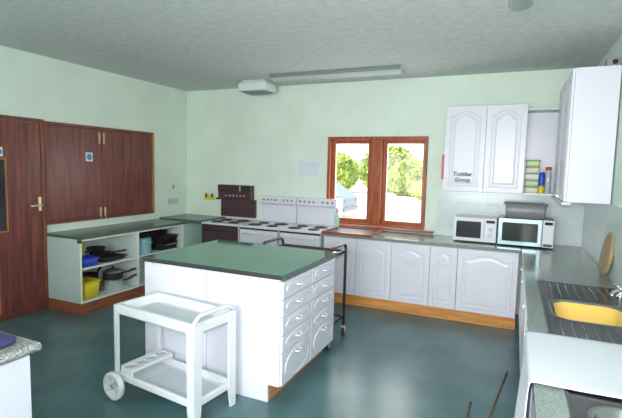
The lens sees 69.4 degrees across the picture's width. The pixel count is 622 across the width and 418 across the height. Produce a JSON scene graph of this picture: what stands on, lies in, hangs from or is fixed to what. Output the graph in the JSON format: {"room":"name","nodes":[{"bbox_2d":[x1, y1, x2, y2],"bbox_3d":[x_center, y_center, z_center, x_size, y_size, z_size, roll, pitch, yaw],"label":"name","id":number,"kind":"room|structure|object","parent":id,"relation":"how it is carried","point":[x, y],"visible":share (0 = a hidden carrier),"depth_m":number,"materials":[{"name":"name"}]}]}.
{"room":"community hall kitchen","nodes":[
{"label":"community hall kitchen","id":0,"kind":"room"},
{"bbox_2d":[0,45,186,232],"bbox_3d":[-3.736,-0.189,4.051,0.250,2.919,8.100,4,6,24],"label":"wall","id":1,"kind":"structure","parent":0,"point":[32,85],"depth_m":5.90,"materials":[{"name":"green paint"}]},
{"bbox_2d":[0,115,48,321],"bbox_3d":[-3.255,0.115,4.759,0.081,2.203,0.978,4,6,24],"label":"door","id":2,"kind":"structure","parent":1,"relation":"in","point":[24,289],"depth_m":4.96,"materials":[{"name":"brown wood"}]},
{"bbox_2d":[44,121,153,224],"bbox_3d":[-2.707,-0.472,5.941,0.042,1.195,1.703,4,6,24],"label":"hatch","id":3,"kind":"object","parent":1,"relation":"attached to","point":[118,181],"visible":1,"depth_m":5.79,"materials":[{"name":"brown wood"}]},
{"bbox_2d":[86,152,92,160],"bbox_3d":[-2.807,-0.659,5.683,0.003,0.110,0.100,4,6,24],"label":"fire sign","id":4,"kind":"object","parent":3,"relation":"attached to","point":[89,156],"visible":1,"depth_m":5.68,"materials":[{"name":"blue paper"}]},
{"bbox_2d":[169,183,176,191],"bbox_3d":[-2.192,-0.347,7.135,0.017,0.140,0.178,4,6,24],"label":"switch","id":5,"kind":"object","parent":1,"relation":"attached to","point":[172,186],"visible":1,"depth_m":7.13,"materials":[{"name":"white plastic"}]},
{"bbox_2d":[168,198,177,203],"bbox_3d":[-2.202,-0.128,7.147,0.016,0.080,0.207,4,6,24],"label":"socket","id":6,"kind":"object","parent":1,"relation":"attached to","point":[173,200],"visible":1,"depth_m":7.13,"materials":[{"name":"grey plastic"}]},
{"bbox_2d":[0,295,519,417],"bbox_3d":[-1.065,1.541,2.977,6.200,0.200,8.100,4,6,24],"label":"floor","id":7,"kind":"structure","parent":0,"point":[385,364],"depth_m":3.84,"materials":[{"name":"teal plastic"}]},
{"bbox_2d":[0,355,31,417],"bbox_3d":[-1.906,1.128,1.469,0.632,0.860,1.628,4,6,24],"label":"base cabinet","id":8,"kind":"object","parent":7,"relation":"on","point":[15,380],"visible":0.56,"depth_m":1.99,"materials":[{"name":"white laminate"}]},
{"bbox_2d":[0,332,41,364],"bbox_3d":[-1.892,0.677,1.437,0.670,0.040,1.688,4,6,24],"label":"countertop","id":9,"kind":"structure","parent":8,"relation":"on","point":[22,347],"depth_m":2.00,"materials":[{"name":"white stone"}]},
{"bbox_2d":[0,332,15,348],"bbox_3d":[-1.640,0.596,1.950,0.490,0.036,0.430,4,6,24],"label":"folded cloth","id":10,"kind":"object","parent":9,"relation":"on","point":[6,340],"visible":1,"depth_m":2.01,"materials":[{"name":"fabric"}]},
{"bbox_2d":[49,285,144,315],"bbox_3d":[-2.505,1.064,5.962,0.567,0.131,1.698,4,6,24],"label":"board","id":11,"kind":"object","parent":7,"relation":"on","point":[55,304],"visible":0.82,"depth_m":5.28,"materials":[{"name":"brown wood"}]},
{"bbox_2d":[47,231,139,303],"bbox_3d":[-2.664,0.662,5.543,0.573,0.731,0.866,4,6,24],"label":"open shelf unit","id":12,"kind":"object","parent":11,"relation":"on","point":[65,269],"visible":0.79,"depth_m":5.23,"materials":[{"name":"grey laminate"}]},
{"bbox_2d":[81,241,85,255],"bbox_3d":[-2.836,0.518,5.362,0.184,0.250,0.224,4,6,24],"label":"tub","id":13,"kind":"object","parent":12,"relation":"on","point":[83,242],"visible":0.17,"depth_m":5.39,"materials":[{"name":"plastic"}]},
{"bbox_2d":[82,255,99,267],"bbox_3d":[-2.632,0.612,5.244,0.224,0.095,0.244,4,6,24],"label":"tub","id":14,"kind":"object","parent":12,"relation":"on","point":[87,260],"visible":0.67,"depth_m":5.23,"materials":[{"name":"plastic"}]},
{"bbox_2d":[82,276,100,298],"bbox_3d":[-2.672,0.931,5.299,0.324,0.200,0.234,4,6,24],"label":"tub","id":15,"kind":"object","parent":12,"relation":"on","point":[90,285],"visible":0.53,"depth_m":5.25,"materials":[{"name":"plastic"}]},
{"bbox_2d":[82,266,101,277],"bbox_3d":[-2.767,0.863,5.696,0.232,0.261,0.388,2,5,11],"label":"saucepan","id":16,"kind":"object","parent":12,"relation":"on","point":[93,274],"visible":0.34,"depth_m":5.71,"materials":[{"name":"black metal"}]},
{"bbox_2d":[82,271,98,277],"bbox_3d":[-2.783,0.903,5.623,0.232,0.193,0.232,2,5,11],"label":"pot","id":17,"kind":"object","parent":16,"relation":"on","point":[93,274],"depth_m":5.69,"materials":[{"name":"black metal"}]},
{"bbox_2d":[88,253,126,262],"bbox_3d":[-2.593,0.604,5.622,0.420,0.045,0.380,3,6,18],"label":"baking tray","id":18,"kind":"object","parent":12,"relation":"on","point":[114,256],"visible":0.51,"depth_m":5.62,"materials":[{"name":"black metal"}]},
{"bbox_2d":[89,249,125,257],"bbox_3d":[-2.568,0.548,5.615,0.280,0.062,0.413,4,6,24],"label":"frying pan","id":19,"kind":"object","parent":18,"relation":"on","point":[106,253],"visible":0.82,"depth_m":5.62,"materials":[{"name":"black metal"}]},
{"bbox_2d":[85,246,105,252],"bbox_3d":[-2.689,0.506,5.491,0.235,0.062,0.399,3,6,17],"label":"frying pan","id":20,"kind":"object","parent":19,"relation":"on","point":[91,249],"visible":1,"depth_m":5.52,"materials":[{"name":"black metal"}]},
{"bbox_2d":[102,274,136,290],"bbox_3d":[-2.430,0.913,5.697,0.416,0.176,0.262,0,6,-19],"label":"saucepan","id":21,"kind":"object","parent":12,"relation":"on","point":[109,285],"visible":0.88,"depth_m":5.58,"materials":[{"name":"metal"}]},
{"bbox_2d":[102,277,123,290],"bbox_3d":[-2.504,0.938,5.675,0.262,0.128,0.262,0,6,-19],"label":"pot","id":22,"kind":"object","parent":21,"relation":"on","point":[109,285],"depth_m":5.57,"materials":[{"name":"metal"}]},
{"bbox_2d":[102,266,135,279],"bbox_3d":[-2.428,0.794,5.686,0.400,0.156,0.248,0,6,-19],"label":"saucepan","id":23,"kind":"object","parent":21,"relation":"on","point":[112,273],"visible":1,"depth_m":5.59,"materials":[{"name":"black metal"}]},
{"bbox_2d":[102,271,122,279],"bbox_3d":[-2.501,0.828,5.665,0.248,0.088,0.248,0,6,-19],"label":"pot","id":24,"kind":"object","parent":23,"relation":"on","point":[107,275],"depth_m":5.57,"materials":[{"name":"black metal"}]},
{"bbox_2d":[139,224,183,285],"bbox_3d":[-2.308,0.599,6.325,0.573,0.731,0.856,4,6,24],"label":"open shelf unit","id":25,"kind":"object","parent":11,"relation":"on","point":[177,229],"visible":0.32,"depth_m":6.57,"materials":[{"name":"white laminate"}]},
{"bbox_2d":[46,218,189,243],"bbox_3d":[-2.448,0.264,5.934,0.603,0.068,1.864,4,6,24],"label":"countertop","id":26,"kind":"structure","parent":25,"relation":"on","point":[121,228],"depth_m":5.66,"materials":[{"name":"green laminate"}]},
{"bbox_2d":[139,237,152,254],"bbox_3d":[-2.291,0.491,6.059,0.342,0.204,0.268,4,6,24],"label":"stock pot","id":27,"kind":"object","parent":25,"relation":"on","point":[144,243],"visible":0.56,"depth_m":5.97,"materials":[{"name":"teal metal"}]},
{"bbox_2d":[139,229,167,237],"bbox_3d":[-2.309,0.336,6.264,0.360,0.050,0.560,4,6,24],"label":"tin","id":28,"kind":"object","parent":27,"relation":"on","point":[159,231],"visible":0.51,"depth_m":6.30,"materials":[{"name":"black metal"}]},
{"bbox_2d":[139,246,180,257],"bbox_3d":[-2.320,0.579,6.319,0.540,0.018,0.837,4,6,24],"label":"shelf","id":29,"kind":"object","parent":25,"relation":"attached to","point":[153,251],"depth_m":6.20,"materials":[{"name":"white laminate"}]},
{"bbox_2d":[151,240,177,250],"bbox_3d":[-2.142,0.511,6.445,0.367,0.100,0.350,4,6,24],"label":"pan","id":30,"kind":"object","parent":25,"relation":"on","point":[168,245],"visible":0.6,"depth_m":6.31,"materials":[{"name":"black metal"}]},
{"bbox_2d":[150,233,178,242],"bbox_3d":[-2.188,0.414,6.447,0.440,0.085,0.380,3,6,20],"label":"tin","id":31,"kind":"object","parent":30,"relation":"on","point":[168,237],"visible":0.59,"depth_m":6.36,"materials":[{"name":"black metal"}]},
{"bbox_2d":[103,292,235,417],"bbox_3d":[-1.039,1.031,3.283,0.881,0.761,0.483,5,6,31],"label":"trolley","id":32,"kind":"object","parent":7,"relation":"on","point":[191,386],"visible":1,"depth_m":3.25,"materials":[{"name":"white plastic"}]},
{"bbox_2d":[118,358,228,406],"bbox_3d":[-1.005,1.253,3.308,0.809,0.055,0.399,5,6,31],"label":"tray","id":33,"kind":"object","parent":32,"relation":"on","point":[167,378],"depth_m":3.27,"materials":[{"name":"white plastic"}]},
{"bbox_2d":[117,292,232,333],"bbox_3d":[-0.993,0.746,3.261,0.809,0.075,0.399,5,6,31],"label":"tray","id":34,"kind":"object","parent":32,"relation":"on","point":[172,312],"depth_m":3.24,"materials":[{"name":"white plastic"}]},
{"bbox_2d":[184,223,201,246],"bbox_3d":[-1.731,0.622,6.954,0.023,0.866,0.754,4,6,24],"label":"end panel","id":35,"kind":"object","parent":7,"relation":"on","point":[192,232],"visible":0.16,"depth_m":6.77,"materials":[{"name":"green paint"}]},
{"bbox_2d":[159,214,225,223],"bbox_3d":[-1.849,0.149,7.043,0.772,0.050,0.652,4,6,24],"label":"countertop","id":36,"kind":"structure","parent":35,"relation":"on","point":[193,218],"depth_m":6.91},
{"bbox_2d":[201,184,258,242],"bbox_3d":[-1.260,0.365,6.765,0.775,1.435,0.686,4,6,24],"label":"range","id":37,"kind":"object","parent":7,"relation":"on","point":[236,200],"visible":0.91,"depth_m":6.88,"materials":[{"name":"brown metal"}]},
{"bbox_2d":[201,218,258,226],"bbox_3d":[-1.189,0.196,6.732,0.640,0.029,0.625,4,6,24],"label":"cooktop","id":38,"kind":"object","parent":37,"relation":"in","point":[224,222],"depth_m":6.55,"materials":[{"name":"white metal"}]},
{"bbox_2d":[142,239,336,401],"bbox_3d":[-0.578,0.875,3.942,1.338,0.968,1.047,4,6,24],"label":"kitchen island","id":39,"kind":"object","parent":7,"relation":"on","point":[282,297],"visible":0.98,"depth_m":3.48,"materials":[{"name":"white laminate"}]},
{"bbox_2d":[142,239,336,280],"bbox_3d":[-0.577,0.411,3.904,1.314,0.038,1.047,4,6,24],"label":"island countertop","id":40,"kind":"structure","parent":39,"relation":"on","point":[281,263],"depth_m":3.71,"materials":[{"name":"green laminate"}]},
{"bbox_2d":[239,195,296,245],"bbox_3d":[-0.614,0.477,6.480,0.622,1.295,0.686,4,6,24],"label":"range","id":41,"kind":"object","parent":7,"relation":"on","point":[278,209],"visible":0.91,"depth_m":6.61,"materials":[{"name":"white metal"}]},
{"bbox_2d":[239,221,295,229],"bbox_3d":[-0.600,0.235,6.468,0.615,0.029,0.625,4,6,24],"label":"cooktop","id":42,"kind":"object","parent":41,"relation":"in","point":[260,225],"depth_m":6.31,"materials":[{"name":"white metal"}]},
{"bbox_2d":[262,237,346,350],"bbox_3d":[-0.074,0.820,4.581,0.769,0.986,0.527,4,6,24],"label":"trolley","id":43,"kind":"object","parent":7,"relation":"on","point":[337,317],"visible":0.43,"depth_m":4.63,"materials":[{"name":"brown metal"}]},
{"bbox_2d":[278,243,343,257],"bbox_3d":[-0.065,0.429,4.545,0.701,0.032,0.449,4,6,24],"label":"shelf","id":44,"kind":"object","parent":43,"relation":"attached to","point":[339,251],"depth_m":4.73,"materials":[{"name":"black metal"}]},
{"bbox_2d":[333,313,341,325],"bbox_3d":[-0.081,1.111,4.608,0.701,0.032,0.449,4,6,24],"label":"shelf","id":45,"kind":"object","parent":43,"relation":"attached to","point":[337,317],"depth_m":4.61,"materials":[{"name":"wood"}]},
{"bbox_2d":[279,197,337,246],"bbox_3d":[-0.051,0.514,6.227,0.647,1.295,0.686,4,6,24],"label":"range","id":46,"kind":"object","parent":7,"relation":"on","point":[316,212],"visible":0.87,"depth_m":6.37,"materials":[{"name":"white metal"}]},
{"bbox_2d":[279,224,332,233],"bbox_3d":[-0.026,0.272,6.210,0.615,0.029,0.625,4,6,24],"label":"cooktop","id":47,"kind":"object","parent":46,"relation":"in","point":[298,228],"depth_m":6.05,"materials":[{"name":"white metal"}]},
{"bbox_2d":[324,236,356,294],"bbox_3d":[0.485,0.763,6.027,0.441,0.862,0.643,4,6,24],"label":"base cabinet","id":48,"kind":"object","parent":7,"relation":"on","point":[329,241],"visible":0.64,"depth_m":5.70,"materials":[{"name":"white laminate"}]},
{"bbox_2d":[323,231,520,252],"bbox_3d":[1.346,0.369,5.600,2.313,0.035,0.667,4,6,24],"label":"countertop","id":49,"kind":"structure","parent":48,"relation":"on","point":[391,236],"depth_m":5.34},
{"bbox_2d":[334,207,338,227],"bbox_3d":[0.357,0.122,6.191,0.072,0.300,0.071,4,6,24],"label":"detergent bottle","id":50,"kind":"object","parent":49,"relation":"on","point":[336,218],"visible":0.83,"depth_m":6.17,"materials":[{"name":"green plastic"}]},
{"bbox_2d":[322,226,382,237],"bbox_3d":[0.549,0.292,5.848,0.650,0.032,0.580,4,6,24],"label":"wooden tray","id":51,"kind":"object","parent":49,"relation":"on","point":[348,231],"visible":0.97,"depth_m":5.81,"materials":[{"name":"brown wood"}]},
{"bbox_2d":[453,214,497,243],"bbox_3d":[1.984,0.236,5.413,0.478,0.294,0.376,4,6,24],"label":"microwave","id":52,"kind":"object","parent":49,"relation":"on","point":[477,228],"visible":1,"depth_m":5.26,"materials":[{"name":"white plastic"}]},
{"bbox_2d":[497,215,554,248],"bbox_3d":[2.459,0.258,5.163,0.569,0.318,0.382,4,6,24],"label":"microwave","id":53,"kind":"object","parent":49,"relation":"on","point":[511,231],"visible":1,"depth_m":5.00,"materials":[{"name":"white plastic"}]},
{"bbox_2d":[504,202,547,219],"bbox_3d":[2.439,0.016,5.115,0.445,0.167,0.245,4,6,24],"label":"storage box","id":54,"kind":"object","parent":53,"relation":"on","point":[524,210],"visible":1,"depth_m":5.02,"materials":[{"name":"grey plastic"}]},
{"bbox_2d":[355,239,391,299],"bbox_3d":[0.893,0.790,5.844,0.451,0.862,0.643,4,6,24],"label":"base cabinet","id":55,"kind":"object","parent":7,"relation":"on","point":[373,257],"visible":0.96,"depth_m":5.54,"materials":[{"name":"white laminate"}]},
{"bbox_2d":[390,242,430,305],"bbox_3d":[1.306,0.817,5.657,0.454,0.862,0.646,4,6,24],"label":"base cabinet","id":56,"kind":"object","parent":7,"relation":"on","point":[410,264],"visible":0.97,"depth_m":5.36,"materials":[{"name":"white laminate"}]},
{"bbox_2d":[333,292,515,329],"bbox_3d":[1.209,1.203,5.427,2.295,0.129,0.025,4,6,24],"label":"board","id":57,"kind":"object","parent":7,"relation":"on","point":[422,310],"visible":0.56,"depth_m":5.33,"materials":[{"name":"brown wood"}]},
{"bbox_2d":[428,245,457,309],"bbox_3d":[1.654,0.840,5.500,0.306,0.862,0.646,4,6,24],"label":"base cabinet","id":58,"kind":"object","parent":7,"relation":"on","point":[443,260],"visible":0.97,"depth_m":5.20,"materials":[{"name":"white laminate"}]},
{"bbox_2d":[465,401,470,417],"bbox_3d":[1.086,1.467,3.149,0.021,0.016,0.501,4,6,27],"label":"cane","id":59,"kind":"object","parent":7,"relation":"on","point":[469,405],"visible":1,"depth_m":3.25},
{"bbox_2d":[455,248,518,318],"bbox_3d":[2.083,0.868,5.307,0.633,0.862,0.646,4,6,24],"label":"base cabinet","id":60,"kind":"object","parent":7,"relation":"on","point":[486,283],"visible":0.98,"depth_m":5.01,"materials":[{"name":"white laminate"}]},
{"bbox_2d":[488,371,507,417],"bbox_3d":[1.446,1.446,3.480,0.015,0.014,1.007,5,6,31],"label":"cane","id":61,"kind":"object","parent":7,"relation":"on","point":[501,385],"visible":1,"depth_m":3.47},
{"bbox_2d":[519,265,522,326],"bbox_3d":[2.406,0.952,4.462,0.639,0.866,0.548,4,6,24],"label":"base cabinet","id":62,"kind":"object","parent":7,"relation":"on","point":[521,269],"visible":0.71,"depth_m":4.48,"materials":[{"name":"white laminate"}]},
{"bbox_2d":[519,275,523,351],"bbox_3d":[2.183,0.992,3.972,0.639,0.866,0.528,4,6,24],"label":"base cabinet","id":63,"kind":"object","parent":7,"relation":"on","point":[522,281],"visible":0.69,"depth_m":4.02,"materials":[{"name":"white laminate"}]},
{"bbox_2d":[520,288,526,370],"bbox_3d":[1.909,1.041,3.368,0.639,0.866,0.798,4,6,24],"label":"base cabinet","id":64,"kind":"object","parent":7,"relation":"on","point":[524,313],"visible":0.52,"depth_m":3.42,"materials":[{"name":"white laminate"}]},
{"bbox_2d":[524,317,527,337],"bbox_3d":[1.616,1.093,2.724,0.639,0.866,0.618,4,6,24],"label":"base cabinet","id":65,"kind":"object","parent":7,"relation":"on","point":[526,326],"visible":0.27,"depth_m":2.96,"materials":[{"name":"white laminate"}]},
{"bbox_2d":[525,383,532,417],"bbox_3d":[1.364,1.138,2.170,0.639,0.866,0.598,4,6,24],"label":"base cabinet","id":66,"kind":"object","parent":7,"relation":"on","point":[530,392],"visible":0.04,"depth_m":2.11,"materials":[{"name":"white laminate"}]},
{"bbox_2d":[531,399,534,417],"bbox_3d":[1.117,1.183,1.625,0.639,0.866,0.598,4,6,24],"label":"base cabinet","id":67,"kind":"object","parent":7,"relation":"on","point":[533,411],"visible":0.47,"depth_m":1.90,"materials":[{"name":"white laminate"}]},
{"bbox_3d":[0.621,1.271,0.536,0.639,0.866,0.598,4,6,24],"label":"base cabinet","id":68,"kind":"object","parent":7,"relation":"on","visible":0},
{"bbox_2d":[521,245,617,417],"bbox_3d":[1.669,0.638,2.760,0.626,0.032,5.597,4,6,24],"label":"countertop","id":69,"kind":"structure","parent":68,"relation":"on","point":[559,263],"depth_m":3.57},
{"bbox_2d":[514,331,621,417],"bbox_3d":[1.251,0.978,1.969,0.692,0.618,0.645,4,6,24],"label":"cloth","id":70,"kind":"object","parent":69,"relation":"on","point":[566,362],"visible":1,"depth_m":1.96,"materials":[{"name":"fabric"}]},
{"bbox_2d":[537,280,621,344],"bbox_3d":[1.687,0.661,2.711,0.520,0.249,1.480,4,6,24],"label":"sink","id":71,"kind":"object","parent":69,"relation":"in","point":[551,292],"visible":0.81,"depth_m":2.89,"materials":[{"name":"metal"}]},
{"bbox_2d":[553,302,621,326],"bbox_3d":[1.678,0.706,2.714,0.374,0.154,0.414,4,6,24],"label":"bowl","id":72,"kind":"object","parent":71,"relation":"in","point":[567,310],"visible":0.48,"depth_m":2.87,"materials":[{"name":"yellow plastic"}]},
{"bbox_2d":[564,389,621,417],"bbox_3d":[0.945,0.834,1.080,0.492,0.169,1.420,4,6,24],"label":"sink","id":73,"kind":"object","parent":69,"relation":"in","point":[580,404],"visible":0.68,"depth_m":1.62,"materials":[{"name":"metal"}]},
{"bbox_2d":[599,232,613,275],"bbox_3d":[2.434,0.369,3.692,0.077,0.360,0.364,4,6,24],"label":"chopping board","id":74,"kind":"object","parent":69,"relation":"on","point":[607,251],"visible":0.91,"depth_m":3.63,"materials":[{"name":"brown wood"}]},
{"bbox_2d":[610,283,621,298],"bbox_3d":[2.043,0.563,2.990,0.072,0.088,0.206,5,7,37],"label":"tap","id":75,"kind":"object","parent":69,"relation":"on","point":[619,290],"depth_m":3.03,"materials":[{"name":"silver metal"}]},
{"bbox_2d":[0,0,621,90],"bbox_3d":[-0.991,-1.539,2.692,6.200,0.150,8.100,4,6,24],"label":"ceiling","id":76,"kind":"structure","parent":0,"point":[185,45],"depth_m":4.06,"materials":[{"name":"paint"}]},
{"bbox_2d":[238,79,275,94],"bbox_3d":[-0.756,-1.699,6.296,0.450,0.181,0.290,4,6,24],"label":"emergency light","id":77,"kind":"object","parent":76,"relation":"attached to","point":[259,86],"visible":1,"depth_m":6.19,"materials":[{"name":"white plastic"}]},
{"bbox_2d":[269,65,405,82],"bbox_3d":[0.281,-1.655,5.554,1.740,0.082,0.203,4,6,24],"label":"fluorescent light","id":78,"kind":"object","parent":76,"relation":"attached to","point":[397,69],"visible":1,"depth_m":5.44,"materials":[{"name":"white plastic"}]},
{"bbox_2d":[506,0,534,10],"bbox_3d":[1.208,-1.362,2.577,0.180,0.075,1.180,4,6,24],"label":"smoke detector","id":79,"kind":"object","parent":76,"relation":"attached to","point":[515,5],"visible":1,"depth_m":3.02,"materials":[{"name":"white plastic"}]},
{"bbox_2d":[187,68,584,314],"bbox_3d":[0.593,-0.302,6.397,5.700,2.919,0.250,4,6,24],"label":"wall","id":80,"kind":"structure","parent":0,"point":[235,137],"depth_m":6.46,"materials":[{"name":"green paint"}]},
{"bbox_2d":[204,191,215,199],"bbox_3d":[-1.617,-0.217,7.245,0.216,0.135,0.044,4,6,24],"label":"socket","id":81,"kind":"object","parent":80,"relation":"attached to","point":[212,195],"visible":1,"depth_m":7.22,"materials":[{"name":"yellow plastic"}]},
{"bbox_2d":[262,204,296,222],"bbox_3d":[-0.480,0.065,6.751,0.590,0.257,0.023,4,6,24],"label":"backsplash","id":82,"kind":"structure","parent":80,"relation":"attached to","point":[270,212],"depth_m":6.73,"materials":[{"name":"white metal"}]},
{"bbox_2d":[299,161,318,175],"bbox_3d":[-0.032,-0.589,6.517,0.320,0.205,0.003,4,6,24],"label":"paper notice","id":83,"kind":"object","parent":80,"relation":"attached to","point":[310,168],"visible":1,"depth_m":6.51,"materials":[{"name":"white paper"}]},
{"bbox_2d":[297,206,336,225],"bbox_3d":[0.087,0.102,6.496,0.625,0.257,0.023,4,6,24],"label":"backsplash","id":84,"kind":"structure","parent":80,"relation":"attached to","point":[305,215],"depth_m":6.49,"materials":[{"name":"white metal"}]},
{"bbox_2d":[326,136,428,229],"bbox_3d":[0.896,-0.379,6.196,1.398,1.216,0.172,4,6,24],"label":"window","id":85,"kind":"structure","parent":80,"relation":"in","point":[378,146],"depth_m":6.13,"materials":[{"name":"brown wood"}]},
{"bbox_2d":[339,224,433,233],"bbox_3d":[0.992,0.265,6.060,1.290,0.024,0.114,4,6,24],"label":"trim","id":86,"kind":"structure","parent":80,"relation":"attached to","point":[344,225],"depth_m":6.00,"materials":[{"name":"brown wood"}]},
{"bbox_2d":[441,155,443,186],"bbox_3d":[1.687,-0.481,5.713,0.040,0.415,0.059,4,6,24],"label":"holder","id":87,"kind":"object","parent":80,"relation":"attached to","point":[442,155],"visible":0.43,"depth_m":5.68,"materials":[{"name":"red plastic"}]},
{"bbox_2d":[443,104,528,193],"bbox_3d":[2.072,-0.709,5.361,0.883,1.010,0.324,4,6,24],"label":"upper cabinet","id":88,"kind":"object","parent":80,"relation":"attached to","point":[485,145],"visible":1,"depth_m":5.22,"materials":[{"name":"white laminate"}]},
{"bbox_2d":[485,204,498,211],"bbox_3d":[2.228,-0.009,5.520,0.150,0.095,0.014,4,6,24],"label":"socket","id":89,"kind":"object","parent":80,"relation":"attached to","point":[489,207],"visible":1,"depth_m":5.52,"materials":[{"name":"white plastic"}]},
{"bbox_2d":[435,190,584,246],"bbox_3d":[2.366,0.093,5.479,1.648,0.582,0.009,4,6,24],"label":"backsplash","id":90,"kind":"structure","parent":80,"relation":"attached to","point":[568,228],"depth_m":5.48,"materials":[{"name":"tile"}]},
{"bbox_2d":[523,108,558,195],"bbox_3d":[2.777,-0.637,5.066,0.645,0.964,0.288,4,6,24],"label":"corner shelf unit","id":91,"kind":"object","parent":80,"relation":"attached to","point":[542,124],"visible":0.34,"depth_m":5.23,"materials":[{"name":"white laminate"}]},
{"bbox_2d":[524,173,539,192],"bbox_3d":[2.542,-0.300,5.175,0.148,0.224,0.168,4,6,24],"label":"tub","id":92,"kind":"object","parent":91,"relation":"on","point":[528,189],"depth_m":5.10,"materials":[{"name":"green plastic"}]},
{"bbox_2d":[526,160,540,172],"bbox_3d":[2.546,-0.487,5.157,0.148,0.150,0.168,4,6,24],"label":"tub","id":93,"kind":"object","parent":92,"relation":"on","point":[528,169],"depth_m":5.09,"materials":[{"name":"green plastic"}]},
{"bbox_2d":[538,170,544,192],"bbox_3d":[2.619,-0.312,5.100,0.066,0.266,0.066,4,6,24],"label":"spray can","id":94,"kind":"object","parent":91,"relation":"on","point":[541,184],"visible":0.99,"depth_m":5.08,"materials":[{"name":"blue metal"}]},
{"bbox_2d":[544,167,551,192],"bbox_3d":[2.705,-0.329,5.131,0.068,0.298,0.068,4,6,24],"label":"storage jar","id":95,"kind":"object","parent":91,"relation":"on","point":[548,173],"visible":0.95,"depth_m":5.11,"materials":[{"name":"clear glass"}]},
{"bbox_2d":[552,196,570,204],"bbox_3d":[2.461,-0.090,4.438,0.070,0.023,1.195,4,6,24],"label":"strip","id":96,"kind":"object","parent":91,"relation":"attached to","point":[561,202],"visible":0.72,"depth_m":4.01,"materials":[{"name":"white plastic"}]},
{"bbox_2d":[584,35,621,287],"bbox_3d":[1.681,0.166,1.616,0.250,2.919,8.100,4,6,24],"label":"wall","id":97,"kind":"structure","parent":0,"point":[616,50],"depth_m":3.70,"materials":[{"name":"green paint"}]},
{"bbox_2d":[553,65,621,203],"bbox_3d":[2.601,-0.661,4.322,0.362,1.138,1.195,4,6,24],"label":"upper cabinet","id":98,"kind":"object","parent":97,"relation":"attached to","point":[589,97],"visible":1,"depth_m":3.79,"materials":[{"name":"white laminate"}]},
{"bbox_2d":[605,57,620,65],"bbox_3d":[2.519,-1.220,3.749,0.095,0.073,0.111,4,6,24],"label":"sensor box","id":99,"kind":"object","parent":98,"relation":"on","point":[611,61],"visible":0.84,"depth_m":3.71,"materials":[{"name":"grey plastic"}]},
{"bbox_2d":[581,203,621,286],"bbox_3d":[2.565,0.243,3.913,0.009,0.582,2.689,4,6,24],"label":"backsplash","id":100,"kind":"structure","parent":97,"relation":"attached to","point":[599,219],"depth_m":4.01,"materials":[{"name":"tile"}]},
{"label":"outside","id":101,"kind":"structure","parent":0,"visible":0},
{"bbox_2d":[338,178,420,222],"bbox_3d":[9.772,-2.408,51.813,105.000,0.200,89.400,4,6,24],"label":"ground","id":102,"kind":"structure","parent":101,"point":[398,208],"depth_m":24.29,"materials":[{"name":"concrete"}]},
{"bbox_2d":[336,183,357,212],"bbox_3d":[-0.217,-0.420,18.887,4.090,1.420,1.762,4,6,24],"label":"parked car","id":103,"kind":"object","parent":102,"relation":"on","point":[347,201],"visible":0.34,"depth_m":17.95,"materials":[{"name":"silver metal"}]},
{"bbox_2d":[336,152,360,189],"bbox_3d":[1.793,-3.072,37.472,4.796,3.664,3.438,4,6,24],"label":"shrub","id":104,"kind":"object","parent":102,"relation":"on","point":[348,170],"visible":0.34,"depth_m":36.24,"materials":[{"name":"green plant"}]},
{"bbox_2d":[359,145,418,192],"bbox_3d":[6.893,-3.527,40.007,5.876,4.478,3.613,4,6,24],"label":"shrub","id":105,"kind":"object","parent":102,"relation":"on","point":[394,157],"visible":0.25,"depth_m":39.21,"materials":[{"name":"green plant"}]},
{"bbox_2d":[387,158,422,196],"bbox_3d":[7.857,-2.451,34.939,3.994,3.209,3.434,4,6,24],"label":"shrub","id":106,"kind":"object","parent":102,"relation":"on","point":[401,176],"visible":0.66,"depth_m":34.15,"materials":[{"name":"green plant"}]},
{"bbox_2d":[408,180,421,199],"bbox_3d":[9.531,-1.322,30.199,6.149,1.813,2.567,4,6,24],"label":"shrub","id":107,"kind":"object","parent":102,"relation":"on","point":[417,189],"visible":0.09,"depth_m":30.89,"materials":[{"name":"green plant"}]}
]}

